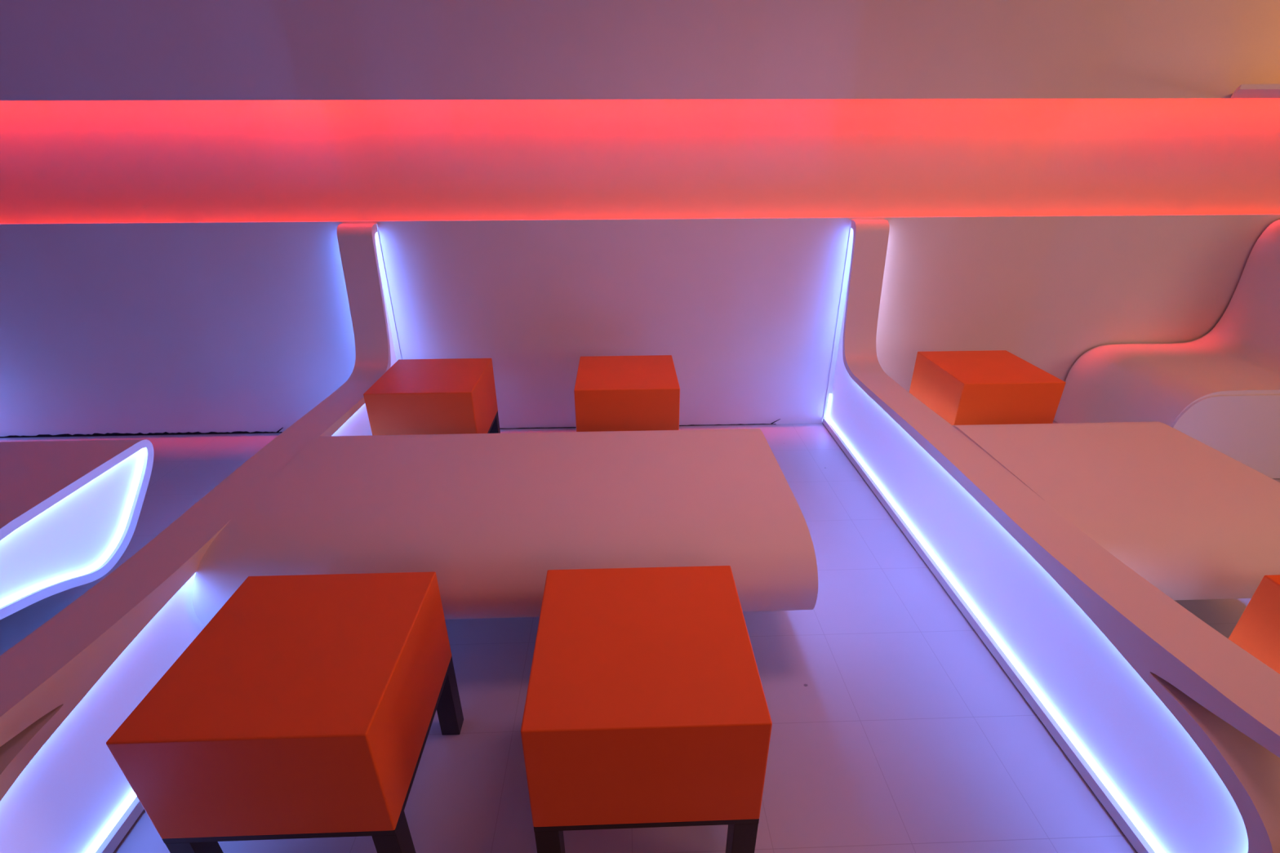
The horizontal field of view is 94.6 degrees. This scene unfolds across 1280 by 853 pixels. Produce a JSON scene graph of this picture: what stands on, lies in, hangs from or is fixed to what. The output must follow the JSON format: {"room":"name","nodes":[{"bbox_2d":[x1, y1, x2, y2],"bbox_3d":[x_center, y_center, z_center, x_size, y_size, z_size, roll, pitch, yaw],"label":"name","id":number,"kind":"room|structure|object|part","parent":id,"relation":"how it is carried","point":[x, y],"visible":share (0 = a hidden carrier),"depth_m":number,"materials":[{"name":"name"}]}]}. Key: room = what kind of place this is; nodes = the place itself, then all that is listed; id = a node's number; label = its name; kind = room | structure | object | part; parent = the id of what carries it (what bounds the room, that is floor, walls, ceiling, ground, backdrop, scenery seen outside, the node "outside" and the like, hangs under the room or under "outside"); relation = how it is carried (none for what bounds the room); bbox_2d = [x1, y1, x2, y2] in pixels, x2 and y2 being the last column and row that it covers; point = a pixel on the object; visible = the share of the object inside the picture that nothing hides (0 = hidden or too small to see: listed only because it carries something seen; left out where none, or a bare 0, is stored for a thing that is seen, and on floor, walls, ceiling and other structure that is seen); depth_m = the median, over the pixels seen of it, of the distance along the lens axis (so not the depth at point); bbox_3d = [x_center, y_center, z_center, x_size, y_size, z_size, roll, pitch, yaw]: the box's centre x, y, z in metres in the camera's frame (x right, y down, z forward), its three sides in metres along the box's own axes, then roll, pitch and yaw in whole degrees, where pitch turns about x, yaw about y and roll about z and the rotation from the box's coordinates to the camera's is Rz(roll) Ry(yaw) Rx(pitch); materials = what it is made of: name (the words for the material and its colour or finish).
{"room":"entertainment venue","nodes":[
{"label":"entertainment venue","id":0,"kind":"room"},
{"bbox_2d":[0,0,1279,436],"bbox_3d":[-0.091,-1.201,2.525,9.200,2.650,0.035,-1,26,-2],"label":"wall","id":1,"kind":"structure","parent":0,"point":[218,326],"depth_m":2.69,"materials":[{"name":"white paint"}]},
{"bbox_2d":[0,427,282,437],"bbox_3d":[-2.550,0.031,2.998,1.470,0.035,0.011,-1,26,-2],"label":"trim","id":2,"kind":"structure","parent":1,"relation":"attached to","point":[236,432],"depth_m":3.01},
{"bbox_2d":[499,426,576,429],"bbox_3d":[-0.571,0.009,3.063,1.170,0.004,0.003,-1,26,-2],"label":"trim","id":3,"kind":"structure","parent":1,"relation":"attached to","point":[554,427],"depth_m":3.06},
{"bbox_2d":[0,97,1279,222],"bbox_3d":[-0.094,-0.849,2.843,9.200,1.740,0.235,-1,26,-2],"label":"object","id":4,"kind":"structure","parent":1,"relation":"attached to","point":[61,161],"depth_m":2.73,"materials":[{"name":"white paint"}]},
{"bbox_2d":[679,418,780,426],"bbox_3d":[0.374,-0.020,3.079,0.720,0.035,0.011,-1,26,-2],"label":"trim","id":5,"kind":"structure","parent":1,"relation":"attached to","point":[780,419],"depth_m":3.09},
{"bbox_2d":[1231,84,1279,97],"bbox_3d":[3.317,-1.306,2.296,2.395,0.016,0.510,-1,26,-2],"label":"trim","id":6,"kind":"structure","parent":1,"relation":"attached to","point":[1243,91],"depth_m":2.20,"materials":[{"name":"white paint"}]},
{"bbox_2d":[0,420,1279,852],"bbox_3d":[-0.019,0.914,1.240,9.200,0.060,4.650,-1,26,-2],"label":"floor","id":7,"kind":"structure","parent":0,"point":[895,728],"depth_m":1.51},
{"bbox_2d":[0,223,401,852],"bbox_3d":[-1.195,0.118,1.657,0.150,1.013,2.595,-1,26,-2],"label":"wall","id":8,"kind":"structure","parent":7,"relation":"on","point":[66,687],"depth_m":1.27,"materials":[{"name":"white paint"}]},
{"bbox_2d":[191,428,817,625],"bbox_3d":[-0.339,0.315,1.847,1.566,0.321,0.752,-1,26,-2],"label":"table","id":9,"kind":"object","parent":8,"relation":"attached to","point":[490,514],"visible":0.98,"depth_m":1.62,"materials":[{"name":"white paint"}]},
{"bbox_2d":[106,572,463,852],"bbox_3d":[-0.650,0.626,1.226,0.410,0.477,0.403,-1,26,-2],"label":"stool","id":10,"kind":"object","parent":7,"relation":"on","point":[306,706],"visible":1,"depth_m":1.04,"materials":[{"name":"orange plastic"}]},
{"bbox_3d":[-0.825,0.827,1.117,0.044,0.209,0.044,-1,26,-2],"label":"leg","id":11,"kind":"part","parent":10,"relation":"part of","materials":[{"name":"black metal"}]},
{"bbox_3d":[-0.650,0.647,1.236,0.408,0.013,0.401,-1,26,-2],"label":"frame","id":12,"kind":"part","parent":10,"relation":"part of","materials":[{"name":"black metal"}]},
{"bbox_3d":[-0.462,0.821,1.128,0.044,0.209,0.044,-1,26,-2],"label":"leg","id":13,"kind":"part","parent":10,"relation":"part of","materials":[{"name":"black metal"}]},
{"bbox_3d":[-0.473,0.667,1.450,0.044,0.209,0.044,-1,26,-2],"label":"leg","id":14,"kind":"part","parent":10,"relation":"part of","materials":[{"name":"black metal"}]},
{"bbox_2d":[363,358,500,435],"bbox_3d":[-0.854,0.001,2.535,0.410,0.477,0.403,-1,26,-2],"label":"stool","id":15,"kind":"object","parent":7,"relation":"on","point":[447,396],"visible":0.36,"depth_m":2.31,"materials":[{"name":"fabric"}]},
{"bbox_3d":[-0.854,0.022,2.545,0.408,0.013,0.401,-1,26,-2],"label":"frame","id":16,"kind":"part","parent":15,"relation":"part of","materials":[{"name":"black metal"}]},
{"bbox_3d":[-0.678,0.042,2.759,0.044,0.209,0.044,-1,26,-2],"label":"leg","id":17,"kind":"part","parent":15,"relation":"part of","materials":[{"name":"black metal"}]},
{"bbox_2d":[573,355,679,431],"bbox_3d":[-0.055,-0.015,2.563,0.410,0.477,0.403,-1,26,-2],"label":"stool","id":18,"kind":"object","parent":7,"relation":"on","point":[611,393],"visible":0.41,"depth_m":2.33,"materials":[{"name":"fabric"}]},
{"bbox_2d":[520,565,772,852],"bbox_3d":[0.006,0.616,1.241,0.410,0.477,0.403,-1,26,-2],"label":"stool","id":19,"kind":"object","parent":7,"relation":"on","point":[646,705],"visible":1,"depth_m":1.04,"materials":[{"name":"orange plastic"}]},
{"bbox_3d":[-0.170,0.817,1.133,0.044,0.209,0.044,-1,26,-2],"label":"leg","id":20,"kind":"part","parent":19,"relation":"part of","materials":[{"name":"black metal"}]},
{"bbox_3d":[0.006,0.637,1.251,0.408,0.013,0.401,-1,26,-2],"label":"frame","id":21,"kind":"part","parent":19,"relation":"part of","materials":[{"name":"black metal"}]},
{"bbox_3d":[0.194,0.811,1.143,0.044,0.209,0.044,-1,26,-2],"label":"leg","id":22,"kind":"part","parent":19,"relation":"part of","materials":[{"name":"black metal"}]},
{"bbox_2d":[909,350,1066,425],"bbox_3d":[1.471,-0.043,2.607,0.410,0.477,0.403,-1,26,-2],"label":"stool","id":23,"kind":"object","parent":7,"relation":"on","point":[988,387],"visible":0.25,"depth_m":2.39,"materials":[{"name":"fabric"}]},
{"bbox_2d":[822,219,1279,852],"bbox_3d":[1.075,0.079,1.721,0.150,1.013,2.595,-1,26,-2],"label":"wall","id":24,"kind":"structure","parent":7,"relation":"on","point":[1171,724],"depth_m":1.42,"materials":[{"name":"white paint"}]},
{"bbox_2d":[952,422,1279,599],"bbox_3d":[1.529,0.282,1.899,0.762,0.321,0.752,-1,26,-2],"label":"table","id":25,"kind":"object","parent":24,"relation":"attached to","point":[1190,518],"visible":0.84,"depth_m":1.70,"materials":[{"name":"white paint"}]},
{"bbox_2d":[1053,219,1279,478],"bbox_3d":[2.708,-0.365,2.643,1.027,1.011,0.633,-1,26,-2],"label":"bench","id":26,"kind":"object","parent":7,"relation":"on","point":[1220,388],"visible":0.84,"depth_m":2.67,"materials":[{"name":"white paint"}]},
{"bbox_3d":[2.715,0.047,2.494,1.016,0.396,0.010,-1,26,-2],"label":"panel","id":27,"kind":"part","parent":26,"relation":"part of","materials":[{"name":"white paint"}]},
{"bbox_2d":[1228,574,1279,674],"bbox_3d":[1.575,0.622,1.217,0.410,0.477,0.403,-1,26,-2],"label":"stool","id":28,"kind":"object","parent":7,"relation":"on","point":[1257,631],"visible":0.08,"depth_m":1.29,"materials":[{"name":"orange plastic"}]},
{"bbox_3d":[-3.439,0.158,1.595,0.150,1.013,2.595,-1,26,-2],"label":"wall","id":29,"kind":"structure","parent":0,"visible":0},
{"bbox_2d":[0,439,154,619],"bbox_3d":[-2.539,0.353,1.785,1.648,0.321,0.752,-1,26,-2],"label":"table","id":30,"kind":"object","parent":29,"relation":"attached to","point":[70,510],"visible":1,"depth_m":1.84,"materials":[{"name":"white paint"}]}
]}

